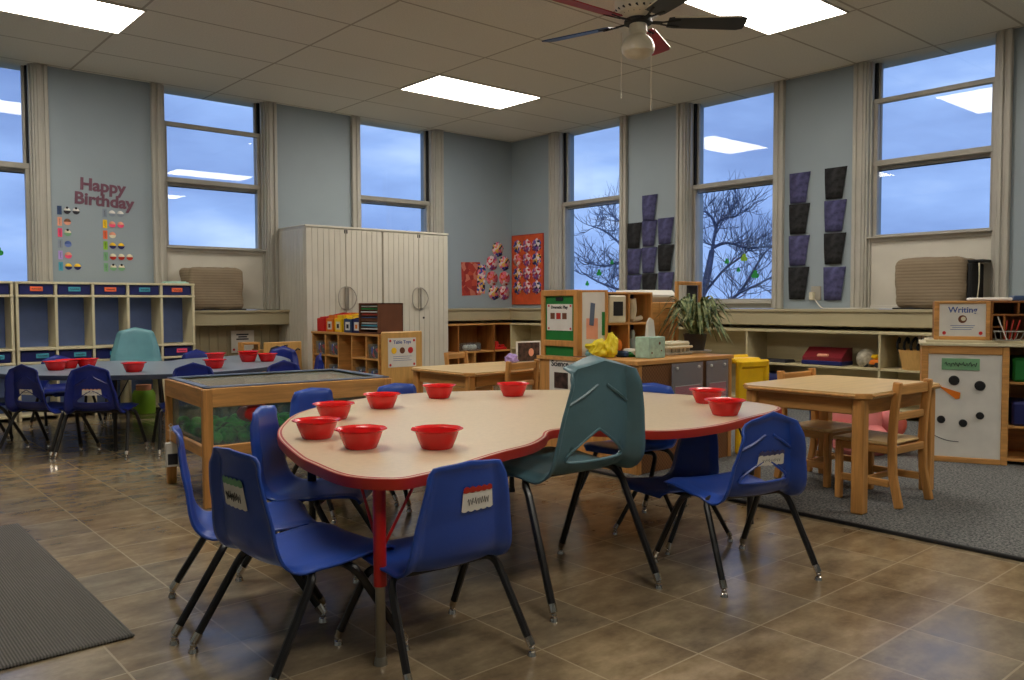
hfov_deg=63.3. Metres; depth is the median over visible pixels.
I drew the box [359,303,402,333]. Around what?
organizer
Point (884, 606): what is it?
floor
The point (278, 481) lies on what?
chair
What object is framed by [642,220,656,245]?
paper
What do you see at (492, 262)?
plate
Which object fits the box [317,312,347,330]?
bin
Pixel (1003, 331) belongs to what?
basket
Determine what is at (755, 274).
window sticker
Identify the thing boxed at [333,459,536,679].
chair
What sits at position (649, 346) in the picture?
tissue box
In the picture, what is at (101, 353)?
tray
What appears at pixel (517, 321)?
trim
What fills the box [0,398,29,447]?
chair
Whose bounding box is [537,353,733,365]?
countertop
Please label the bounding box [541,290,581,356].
divider
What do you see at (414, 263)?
storage cabinet
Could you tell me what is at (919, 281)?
air conditioner
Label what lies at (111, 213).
cutout
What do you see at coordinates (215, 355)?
bowl
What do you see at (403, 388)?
chair
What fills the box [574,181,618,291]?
bare tree
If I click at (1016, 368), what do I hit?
storage basket
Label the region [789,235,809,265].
paper
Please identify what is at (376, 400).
bowl
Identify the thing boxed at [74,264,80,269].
cutout
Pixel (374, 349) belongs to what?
bin
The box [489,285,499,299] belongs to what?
plate
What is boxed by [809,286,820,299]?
wall socket
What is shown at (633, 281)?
paper
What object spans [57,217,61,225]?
tag
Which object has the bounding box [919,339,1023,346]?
countertop
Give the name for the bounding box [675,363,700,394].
pocket
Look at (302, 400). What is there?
chair
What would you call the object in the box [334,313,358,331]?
bin
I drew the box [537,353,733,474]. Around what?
base cabinet
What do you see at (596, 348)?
bag
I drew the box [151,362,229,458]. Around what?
chair
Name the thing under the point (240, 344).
wooden rack
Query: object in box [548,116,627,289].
window
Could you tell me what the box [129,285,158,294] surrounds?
tray
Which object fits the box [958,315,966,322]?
picture
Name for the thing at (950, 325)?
print
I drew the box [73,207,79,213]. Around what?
cutout
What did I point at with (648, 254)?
paper
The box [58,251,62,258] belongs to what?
tag
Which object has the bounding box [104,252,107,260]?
tag
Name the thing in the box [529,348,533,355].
print
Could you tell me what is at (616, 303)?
picture frame
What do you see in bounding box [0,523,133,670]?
floor mat
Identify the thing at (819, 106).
wall
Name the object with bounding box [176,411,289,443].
plants
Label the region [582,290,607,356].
notice board
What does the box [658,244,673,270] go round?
paper
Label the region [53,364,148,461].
chair
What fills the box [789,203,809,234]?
paper
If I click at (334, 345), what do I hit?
bin
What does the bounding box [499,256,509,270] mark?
plate
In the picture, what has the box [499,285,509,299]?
plate
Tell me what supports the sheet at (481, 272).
attached to the wall at (99, 125)
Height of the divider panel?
0.675 m
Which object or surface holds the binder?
on the hutch at (952, 320)
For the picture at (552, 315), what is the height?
0.035 m
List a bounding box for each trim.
[195,308,509,325]
[195,320,511,355]
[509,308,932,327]
[516,320,931,331]
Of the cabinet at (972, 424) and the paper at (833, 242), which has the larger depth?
the paper at (833, 242)
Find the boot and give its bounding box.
[630,298,642,321]
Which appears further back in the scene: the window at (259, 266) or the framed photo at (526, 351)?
the window at (259, 266)
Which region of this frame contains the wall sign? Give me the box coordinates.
[231,330,253,352]
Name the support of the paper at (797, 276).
attached to the wall at (819, 106)
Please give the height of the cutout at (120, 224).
0.054 m
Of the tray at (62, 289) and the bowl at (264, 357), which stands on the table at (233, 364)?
the bowl at (264, 357)
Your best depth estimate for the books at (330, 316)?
7.33 m
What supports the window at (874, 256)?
in the wall at (819, 106)
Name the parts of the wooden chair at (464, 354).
post, seat rail, post, seat rail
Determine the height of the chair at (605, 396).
0.745 m
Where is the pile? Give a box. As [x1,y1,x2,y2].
[760,358,794,362]
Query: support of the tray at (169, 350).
on the cubby unit at (73, 320)
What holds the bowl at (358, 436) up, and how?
on the table at (495, 425)
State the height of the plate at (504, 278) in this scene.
0.178 m
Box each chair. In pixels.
[0,364,101,460]
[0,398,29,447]
[29,355,103,432]
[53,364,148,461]
[103,327,164,422]
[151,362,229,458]
[168,425,327,645]
[179,349,231,416]
[188,447,409,679]
[225,360,299,443]
[235,405,372,583]
[266,346,299,412]
[278,353,323,412]
[289,387,398,522]
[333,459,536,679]
[377,383,425,511]
[444,351,493,390]
[457,354,662,622]
[504,359,539,389]
[578,383,690,512]
[613,434,732,554]
[653,411,821,597]
[774,368,851,487]
[832,410,906,455]
[833,378,932,508]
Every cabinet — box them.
[278,224,382,369]
[381,229,447,383]
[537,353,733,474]
[919,337,1023,465]
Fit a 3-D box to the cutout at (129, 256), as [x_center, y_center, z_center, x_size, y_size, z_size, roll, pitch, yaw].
[-3.344,-0.724,7.262,0.055,0.054,0.004,-2,3,-41]
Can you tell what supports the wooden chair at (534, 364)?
on the floor
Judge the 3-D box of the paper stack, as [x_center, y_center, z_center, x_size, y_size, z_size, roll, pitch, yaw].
[-2.955,-0.503,7.284,0.200,0.020,0.120,-2,3,-41]
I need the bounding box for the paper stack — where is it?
[161,281,188,283]
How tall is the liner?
0.045 m
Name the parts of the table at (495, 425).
leg, leg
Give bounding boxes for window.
[0,63,52,281]
[150,82,279,309]
[350,115,443,232]
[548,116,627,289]
[675,80,785,308]
[850,28,1014,307]
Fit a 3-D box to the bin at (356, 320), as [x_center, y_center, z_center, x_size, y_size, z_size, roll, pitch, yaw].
[-1.209,-0.146,7.053,0.266,0.165,0.132,-2,3,-41]
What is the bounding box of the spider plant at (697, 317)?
[657,293,735,352]
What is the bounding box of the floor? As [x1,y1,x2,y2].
[0,385,1023,679]
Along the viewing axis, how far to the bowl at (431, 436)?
2.39 m
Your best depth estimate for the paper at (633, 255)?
8.67 m
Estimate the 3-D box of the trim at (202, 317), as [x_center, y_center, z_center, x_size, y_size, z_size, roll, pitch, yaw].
[-1.426,-0.258,8.777,4.010,0.141,0.265,-2,3,-41]
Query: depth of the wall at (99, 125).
7.37 m
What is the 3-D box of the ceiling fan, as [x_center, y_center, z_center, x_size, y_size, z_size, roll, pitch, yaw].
[0.698,-1.740,4.730,1.192,0.855,1.202,-2,3,-41]
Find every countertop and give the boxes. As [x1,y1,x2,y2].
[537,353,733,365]
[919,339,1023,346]
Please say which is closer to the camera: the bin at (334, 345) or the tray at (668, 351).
the tray at (668, 351)
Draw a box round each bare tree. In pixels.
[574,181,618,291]
[703,169,772,308]
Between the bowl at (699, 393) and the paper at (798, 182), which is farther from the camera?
the paper at (798, 182)
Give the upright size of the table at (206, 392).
0.537 m
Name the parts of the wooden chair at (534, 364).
post, post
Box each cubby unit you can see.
[0,281,16,421]
[13,281,195,421]
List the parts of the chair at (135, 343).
leg, leg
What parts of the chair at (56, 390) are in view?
leg, leg, leg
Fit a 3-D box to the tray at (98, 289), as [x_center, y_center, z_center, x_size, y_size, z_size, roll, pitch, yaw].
[-3.369,-0.415,6.895,0.237,0.082,0.242,-2,3,-41]
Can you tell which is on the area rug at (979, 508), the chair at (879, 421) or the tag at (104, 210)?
the chair at (879, 421)
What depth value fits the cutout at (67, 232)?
6.93 m
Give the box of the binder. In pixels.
[966,297,1011,300]
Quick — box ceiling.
[0,0,1023,141]
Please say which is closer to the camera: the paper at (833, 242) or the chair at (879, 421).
the chair at (879, 421)
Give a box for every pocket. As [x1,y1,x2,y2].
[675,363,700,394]
[709,363,725,396]
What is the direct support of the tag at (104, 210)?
attached to the wall at (99, 125)
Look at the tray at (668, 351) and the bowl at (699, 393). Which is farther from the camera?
the tray at (668, 351)
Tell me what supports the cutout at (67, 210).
attached to the wall at (99, 125)
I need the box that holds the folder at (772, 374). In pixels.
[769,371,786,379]
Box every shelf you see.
[311,331,380,400]
[448,322,509,364]
[510,323,680,353]
[679,326,931,417]
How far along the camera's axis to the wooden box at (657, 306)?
5.18 m
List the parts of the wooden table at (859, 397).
leg, leg, leg, leg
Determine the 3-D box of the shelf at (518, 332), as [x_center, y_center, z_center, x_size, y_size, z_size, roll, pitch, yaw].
[0.854,0.170,8.896,0.336,0.672,2.300,-2,3,-41]
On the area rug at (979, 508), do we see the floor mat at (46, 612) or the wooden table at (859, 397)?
the wooden table at (859, 397)
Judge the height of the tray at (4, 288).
0.082 m
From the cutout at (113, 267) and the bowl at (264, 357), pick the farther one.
the cutout at (113, 267)
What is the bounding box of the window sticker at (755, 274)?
[751,270,758,279]
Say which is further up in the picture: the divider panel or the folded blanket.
the folded blanket
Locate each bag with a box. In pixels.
[585,338,606,356]
[604,332,618,357]
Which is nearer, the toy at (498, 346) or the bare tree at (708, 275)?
the toy at (498, 346)
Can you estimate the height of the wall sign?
0.210 m
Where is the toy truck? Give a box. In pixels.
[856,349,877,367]
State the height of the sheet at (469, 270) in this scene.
0.398 m
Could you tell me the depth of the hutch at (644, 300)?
4.86 m
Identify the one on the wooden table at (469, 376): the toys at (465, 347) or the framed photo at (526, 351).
the framed photo at (526, 351)
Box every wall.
[47,66,511,307]
[512,27,1023,322]
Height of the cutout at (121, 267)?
0.062 m
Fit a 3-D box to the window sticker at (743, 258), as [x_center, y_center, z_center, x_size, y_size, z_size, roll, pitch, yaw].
[2.174,-0.768,7.777,0.001,0.084,0.074,-2,3,-41]
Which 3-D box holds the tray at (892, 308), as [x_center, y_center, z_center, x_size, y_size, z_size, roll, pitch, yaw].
[3.224,-0.240,6.313,0.290,0.012,0.540,-2,3,-41]
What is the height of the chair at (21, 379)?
0.557 m
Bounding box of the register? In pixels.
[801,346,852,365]
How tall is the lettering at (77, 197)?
0.155 m
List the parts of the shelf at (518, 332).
panel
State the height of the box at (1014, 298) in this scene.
0.028 m
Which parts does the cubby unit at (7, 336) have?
panel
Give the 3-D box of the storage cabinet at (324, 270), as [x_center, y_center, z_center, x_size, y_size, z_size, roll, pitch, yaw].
[-1.783,-0.277,8.216,0.839,1.640,0.624,-2,3,-41]
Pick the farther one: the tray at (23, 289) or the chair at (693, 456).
the tray at (23, 289)
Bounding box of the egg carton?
[665,340,692,355]
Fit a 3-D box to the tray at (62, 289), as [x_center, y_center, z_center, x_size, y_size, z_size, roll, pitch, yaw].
[-3.571,-0.407,6.719,0.237,0.082,0.242,-2,3,-41]
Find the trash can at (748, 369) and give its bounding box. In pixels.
[732,354,768,453]
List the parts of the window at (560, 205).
casing, sash, sash, storm rail, casing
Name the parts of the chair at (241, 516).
leg, leg, leg, leg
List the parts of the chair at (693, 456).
leg, leg, leg, leg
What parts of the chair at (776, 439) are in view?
leg, leg, leg, leg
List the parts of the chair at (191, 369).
leg, leg, leg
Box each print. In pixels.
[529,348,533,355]
[950,325,974,329]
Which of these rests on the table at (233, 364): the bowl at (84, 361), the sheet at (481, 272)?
the bowl at (84, 361)
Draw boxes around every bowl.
[42,360,68,370]
[56,359,80,368]
[75,358,98,366]
[121,362,146,371]
[203,359,226,368]
[205,352,225,358]
[237,350,257,353]
[237,353,258,361]
[257,353,277,361]
[292,416,340,439]
[312,401,354,419]
[334,424,386,449]
[363,391,400,408]
[411,424,462,449]
[422,383,455,398]
[497,382,529,396]
[689,387,725,403]
[704,397,745,415]
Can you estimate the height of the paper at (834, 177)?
0.262 m
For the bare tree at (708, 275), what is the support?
on the ground
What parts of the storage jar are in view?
lid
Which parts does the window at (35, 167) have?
sash, sash, casing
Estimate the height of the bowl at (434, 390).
0.058 m
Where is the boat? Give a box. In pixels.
[236,404,264,421]
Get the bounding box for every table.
[0,355,290,451]
[164,368,390,508]
[277,390,781,666]
[411,361,539,392]
[743,375,940,514]
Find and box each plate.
[486,256,497,269]
[486,271,497,285]
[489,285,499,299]
[492,242,502,256]
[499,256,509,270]
[499,271,509,285]
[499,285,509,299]
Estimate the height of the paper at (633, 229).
0.262 m
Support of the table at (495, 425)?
on the floor
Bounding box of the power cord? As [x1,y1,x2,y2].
[814,299,891,308]
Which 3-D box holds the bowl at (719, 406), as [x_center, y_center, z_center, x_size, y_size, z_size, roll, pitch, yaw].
[0.800,0.253,3.122,0.152,0.058,0.153,-2,3,-37]
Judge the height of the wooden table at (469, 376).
0.470 m
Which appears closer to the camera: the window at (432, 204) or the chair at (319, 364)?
the chair at (319, 364)
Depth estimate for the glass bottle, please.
4.87 m
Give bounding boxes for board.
[512,233,543,304]
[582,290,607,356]
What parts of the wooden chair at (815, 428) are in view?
post, post, seat rail, seat, leg, seat rail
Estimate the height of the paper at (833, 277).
0.282 m
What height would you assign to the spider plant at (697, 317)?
0.358 m
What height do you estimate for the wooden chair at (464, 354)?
0.522 m
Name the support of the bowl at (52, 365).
on the table at (233, 364)
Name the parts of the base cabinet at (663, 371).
panel, frame post, frame post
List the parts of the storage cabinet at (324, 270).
door, panel, handle, handle, door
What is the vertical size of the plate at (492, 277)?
0.178 m
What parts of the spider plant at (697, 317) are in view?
pot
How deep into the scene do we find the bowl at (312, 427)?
2.58 m
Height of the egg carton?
0.078 m
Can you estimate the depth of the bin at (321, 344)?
7.44 m
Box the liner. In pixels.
[616,348,634,356]
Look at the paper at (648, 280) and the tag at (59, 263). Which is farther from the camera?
the paper at (648, 280)
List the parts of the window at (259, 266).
casing, storm rail, sash, rail, sash, apron panel, sill, casing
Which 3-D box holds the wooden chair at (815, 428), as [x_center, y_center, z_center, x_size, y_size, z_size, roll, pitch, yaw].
[1.543,0.428,4.169,0.298,0.549,0.326,-2,3,-37]
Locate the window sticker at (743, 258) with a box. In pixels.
[741,254,746,261]
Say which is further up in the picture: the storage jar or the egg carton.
the egg carton
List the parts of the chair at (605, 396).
leg, leg, leg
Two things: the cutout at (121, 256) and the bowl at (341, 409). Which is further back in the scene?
the cutout at (121, 256)
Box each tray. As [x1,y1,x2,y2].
[0,284,8,294]
[0,352,10,362]
[18,284,52,294]
[20,350,54,361]
[57,284,89,294]
[59,349,91,358]
[94,285,125,294]
[96,348,111,358]
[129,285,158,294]
[163,285,190,294]
[164,345,191,355]
[195,309,246,309]
[665,348,691,355]
[892,308,932,308]
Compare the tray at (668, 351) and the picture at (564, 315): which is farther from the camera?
the tray at (668, 351)
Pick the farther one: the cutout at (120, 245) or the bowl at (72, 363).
the cutout at (120, 245)
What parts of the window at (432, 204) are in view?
casing, storm rail, sash, sash, casing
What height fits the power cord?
0.088 m
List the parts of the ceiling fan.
blade, blade, pull chain, globe, blade, blade, blade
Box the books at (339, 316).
[338,315,355,318]
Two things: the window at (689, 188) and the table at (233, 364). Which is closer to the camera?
the table at (233, 364)
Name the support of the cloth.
on the wooden table at (469, 376)
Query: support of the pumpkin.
in the hutch at (644, 300)
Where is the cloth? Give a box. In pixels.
[504,353,518,362]
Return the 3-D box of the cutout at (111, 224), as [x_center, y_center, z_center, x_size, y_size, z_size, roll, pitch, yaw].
[-3.447,-0.997,7.161,0.055,0.054,0.004,-2,3,-41]
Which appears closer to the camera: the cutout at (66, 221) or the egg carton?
the egg carton
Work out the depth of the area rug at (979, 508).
3.70 m
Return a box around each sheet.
[461,262,480,295]
[477,264,485,293]
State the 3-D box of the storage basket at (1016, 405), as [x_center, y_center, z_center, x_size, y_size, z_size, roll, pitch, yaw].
[2.877,0.398,4.584,0.230,0.130,0.260,1,3,25]
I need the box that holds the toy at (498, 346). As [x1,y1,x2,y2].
[495,341,506,349]
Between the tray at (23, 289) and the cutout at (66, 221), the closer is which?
the tray at (23, 289)
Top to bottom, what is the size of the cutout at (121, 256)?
0.054 m
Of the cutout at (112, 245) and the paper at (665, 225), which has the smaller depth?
the cutout at (112, 245)
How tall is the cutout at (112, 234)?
0.054 m
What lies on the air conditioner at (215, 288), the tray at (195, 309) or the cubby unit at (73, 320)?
the tray at (195, 309)
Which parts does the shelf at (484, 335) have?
panel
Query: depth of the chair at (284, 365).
5.16 m
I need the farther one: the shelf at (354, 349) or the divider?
the shelf at (354, 349)
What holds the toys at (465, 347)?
in the clear bin
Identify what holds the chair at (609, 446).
on the floor
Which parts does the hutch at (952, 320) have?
sign frame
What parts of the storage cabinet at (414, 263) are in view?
door, panel, handle, handle, door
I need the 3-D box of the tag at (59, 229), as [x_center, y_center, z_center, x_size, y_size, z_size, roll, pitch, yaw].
[-3.756,-0.893,6.898,0.034,0.072,0.004,-2,3,-41]
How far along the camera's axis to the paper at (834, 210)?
7.00 m
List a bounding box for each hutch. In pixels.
[608,292,652,355]
[932,301,1023,339]
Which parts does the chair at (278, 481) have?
leg, leg, leg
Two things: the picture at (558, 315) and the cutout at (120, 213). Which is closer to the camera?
the picture at (558, 315)
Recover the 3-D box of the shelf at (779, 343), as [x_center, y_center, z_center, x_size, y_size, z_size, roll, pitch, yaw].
[2.856,0.265,6.590,0.336,0.672,3.790,-2,3,-41]
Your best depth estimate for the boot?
4.85 m
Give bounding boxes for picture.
[550,313,554,318]
[554,372,567,388]
[556,313,560,318]
[562,313,566,318]
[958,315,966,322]
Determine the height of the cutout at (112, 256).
0.054 m
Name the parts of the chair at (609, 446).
leg, leg, leg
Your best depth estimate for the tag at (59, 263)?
6.91 m
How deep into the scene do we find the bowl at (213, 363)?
5.44 m
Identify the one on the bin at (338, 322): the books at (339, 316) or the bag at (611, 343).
the books at (339, 316)
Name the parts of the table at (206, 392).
leg, rail, rail, rail, leg, rail, rail, lid, rail, rail, leg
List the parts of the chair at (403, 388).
leg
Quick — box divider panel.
[381,331,421,383]
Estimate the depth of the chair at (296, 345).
7.41 m
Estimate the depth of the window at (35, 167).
6.78 m
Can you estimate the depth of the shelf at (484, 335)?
9.63 m
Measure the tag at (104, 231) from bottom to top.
0.072 m
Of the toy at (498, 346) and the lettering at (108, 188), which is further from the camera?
the toy at (498, 346)
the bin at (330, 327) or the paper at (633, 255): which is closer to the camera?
the bin at (330, 327)
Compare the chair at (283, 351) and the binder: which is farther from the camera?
the chair at (283, 351)
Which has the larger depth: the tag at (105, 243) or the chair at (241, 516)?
the tag at (105, 243)
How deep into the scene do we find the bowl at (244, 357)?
6.04 m
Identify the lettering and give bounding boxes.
[75,191,133,212]
[80,177,125,197]
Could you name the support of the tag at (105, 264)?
attached to the wall at (99, 125)
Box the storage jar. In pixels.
[132,384,155,413]
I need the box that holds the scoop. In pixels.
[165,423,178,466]
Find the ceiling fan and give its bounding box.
[542,0,747,110]
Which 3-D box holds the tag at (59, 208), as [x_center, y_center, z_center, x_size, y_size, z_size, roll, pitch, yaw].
[-3.757,-1.078,6.890,0.034,0.072,0.004,-2,3,-41]
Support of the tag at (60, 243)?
attached to the wall at (99, 125)
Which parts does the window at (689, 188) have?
casing, sash, sash, storm rail, sill, casing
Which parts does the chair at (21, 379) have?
leg, leg, leg, leg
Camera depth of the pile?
7.10 m
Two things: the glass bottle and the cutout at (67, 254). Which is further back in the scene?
the cutout at (67, 254)
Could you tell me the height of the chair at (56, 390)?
0.529 m
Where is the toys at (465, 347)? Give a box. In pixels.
[462,344,476,349]
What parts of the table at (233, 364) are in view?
leg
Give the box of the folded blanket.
[616,290,674,301]
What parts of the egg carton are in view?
lid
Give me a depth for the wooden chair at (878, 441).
3.71 m
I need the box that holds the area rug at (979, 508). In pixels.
[590,408,1023,561]
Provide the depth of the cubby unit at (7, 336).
6.37 m
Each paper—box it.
[627,222,641,247]
[627,248,641,273]
[627,275,641,289]
[642,194,657,220]
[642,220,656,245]
[642,247,656,272]
[642,273,657,289]
[658,217,673,243]
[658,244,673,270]
[658,272,673,289]
[788,267,808,298]
[789,171,810,203]
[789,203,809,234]
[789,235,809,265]
[823,266,845,299]
[824,199,846,231]
[824,232,845,263]
[825,166,846,199]
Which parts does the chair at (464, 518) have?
leg, leg, leg, leg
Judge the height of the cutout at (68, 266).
0.054 m
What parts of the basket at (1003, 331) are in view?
wire frame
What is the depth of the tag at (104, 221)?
7.12 m
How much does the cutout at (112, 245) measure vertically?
0.054 m
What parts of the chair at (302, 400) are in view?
leg, leg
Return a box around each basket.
[896,336,931,370]
[994,316,1023,340]
[1008,397,1023,425]
[1009,355,1023,381]
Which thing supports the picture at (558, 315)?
attached to the divider
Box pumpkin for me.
[617,338,621,350]
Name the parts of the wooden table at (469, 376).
leg, leg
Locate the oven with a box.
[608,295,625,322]
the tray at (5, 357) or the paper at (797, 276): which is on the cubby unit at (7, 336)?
the tray at (5, 357)
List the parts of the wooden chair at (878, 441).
leg, seat rail, leg, seat, post, seat rail, seat rail, post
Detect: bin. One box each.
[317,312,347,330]
[319,340,324,353]
[326,313,356,331]
[329,341,337,354]
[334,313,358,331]
[344,316,358,332]
[353,318,358,332]
[368,368,377,374]
[371,344,377,358]
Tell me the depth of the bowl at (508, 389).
3.74 m
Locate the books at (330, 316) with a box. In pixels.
[329,315,337,318]
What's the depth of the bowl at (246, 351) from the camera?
6.05 m
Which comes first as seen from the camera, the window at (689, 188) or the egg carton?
the egg carton
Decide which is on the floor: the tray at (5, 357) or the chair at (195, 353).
the chair at (195, 353)
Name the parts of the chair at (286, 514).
leg, leg, leg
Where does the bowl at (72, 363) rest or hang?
on the table at (233, 364)
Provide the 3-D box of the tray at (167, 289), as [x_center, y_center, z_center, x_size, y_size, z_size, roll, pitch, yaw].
[-2.963,-0.432,7.246,0.237,0.082,0.242,-2,3,-41]
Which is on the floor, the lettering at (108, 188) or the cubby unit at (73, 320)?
the cubby unit at (73, 320)
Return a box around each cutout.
[64,207,70,213]
[64,219,70,224]
[64,229,70,235]
[65,241,71,246]
[65,252,71,257]
[65,263,71,269]
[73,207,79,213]
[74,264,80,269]
[109,210,114,216]
[109,221,115,226]
[109,232,115,237]
[110,243,115,248]
[110,254,115,259]
[110,264,116,270]
[117,211,123,216]
[117,222,123,227]
[118,243,124,248]
[118,254,124,259]
[118,264,124,270]
[126,254,132,259]
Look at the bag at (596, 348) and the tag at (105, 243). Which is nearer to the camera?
the bag at (596, 348)
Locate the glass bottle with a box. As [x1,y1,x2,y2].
[630,330,634,348]
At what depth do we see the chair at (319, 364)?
6.06 m
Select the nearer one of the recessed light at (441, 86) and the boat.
the boat
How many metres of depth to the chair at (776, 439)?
2.66 m
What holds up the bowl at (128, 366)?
on the table at (233, 364)
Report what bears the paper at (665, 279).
attached to the wall at (819, 106)
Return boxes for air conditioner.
[179,267,246,309]
[892,256,990,308]
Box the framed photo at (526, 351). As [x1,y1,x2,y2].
[516,341,540,362]
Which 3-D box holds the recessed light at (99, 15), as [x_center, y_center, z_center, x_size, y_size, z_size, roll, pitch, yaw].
[-3.086,-2.180,5.365,1.205,0.008,0.620,-2,3,-41]
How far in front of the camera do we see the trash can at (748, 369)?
4.90 m
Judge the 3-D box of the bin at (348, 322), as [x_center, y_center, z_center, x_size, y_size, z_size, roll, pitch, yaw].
[-1.304,-0.150,7.162,0.266,0.165,0.132,-2,3,-41]
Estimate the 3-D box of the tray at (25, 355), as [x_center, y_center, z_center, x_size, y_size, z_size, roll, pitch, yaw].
[-3.773,0.126,6.566,0.237,0.079,0.242,-2,3,-41]
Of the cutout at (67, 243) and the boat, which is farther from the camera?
the cutout at (67, 243)
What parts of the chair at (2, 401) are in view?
leg, leg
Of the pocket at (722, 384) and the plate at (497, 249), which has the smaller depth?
the pocket at (722, 384)
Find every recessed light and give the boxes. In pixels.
[0,0,146,33]
[399,75,541,108]
[683,0,848,34]
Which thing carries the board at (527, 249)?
attached to the wall at (819, 106)
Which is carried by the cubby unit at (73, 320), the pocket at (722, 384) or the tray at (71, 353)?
the tray at (71, 353)
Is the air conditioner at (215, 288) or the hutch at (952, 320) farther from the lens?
the air conditioner at (215, 288)
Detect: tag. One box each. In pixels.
[57,206,61,214]
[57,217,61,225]
[58,228,61,236]
[58,239,62,247]
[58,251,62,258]
[58,262,62,270]
[102,209,106,216]
[103,220,106,227]
[103,230,107,238]
[103,241,107,249]
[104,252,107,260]
[104,263,107,271]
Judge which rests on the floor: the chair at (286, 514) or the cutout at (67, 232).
the chair at (286, 514)
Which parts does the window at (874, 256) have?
casing, sill, apron panel, sash, rail, sash, storm rail, casing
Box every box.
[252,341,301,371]
[635,318,664,358]
[652,302,674,340]
[1010,296,1023,300]
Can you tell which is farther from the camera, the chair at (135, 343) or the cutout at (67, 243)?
the cutout at (67, 243)
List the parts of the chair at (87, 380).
leg, leg, leg, leg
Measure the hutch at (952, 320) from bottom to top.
0.215 m
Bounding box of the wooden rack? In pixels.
[238,342,259,353]
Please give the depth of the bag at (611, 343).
4.54 m
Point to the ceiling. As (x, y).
(344, 57)
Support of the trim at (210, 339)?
attached to the wall at (99, 125)
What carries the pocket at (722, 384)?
hanging from the base cabinet at (663, 371)
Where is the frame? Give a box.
[674,281,701,340]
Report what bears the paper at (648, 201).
attached to the wall at (819, 106)
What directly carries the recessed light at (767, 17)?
in the ceiling
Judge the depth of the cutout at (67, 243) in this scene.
6.94 m
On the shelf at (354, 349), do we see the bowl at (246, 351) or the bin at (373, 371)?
the bin at (373, 371)

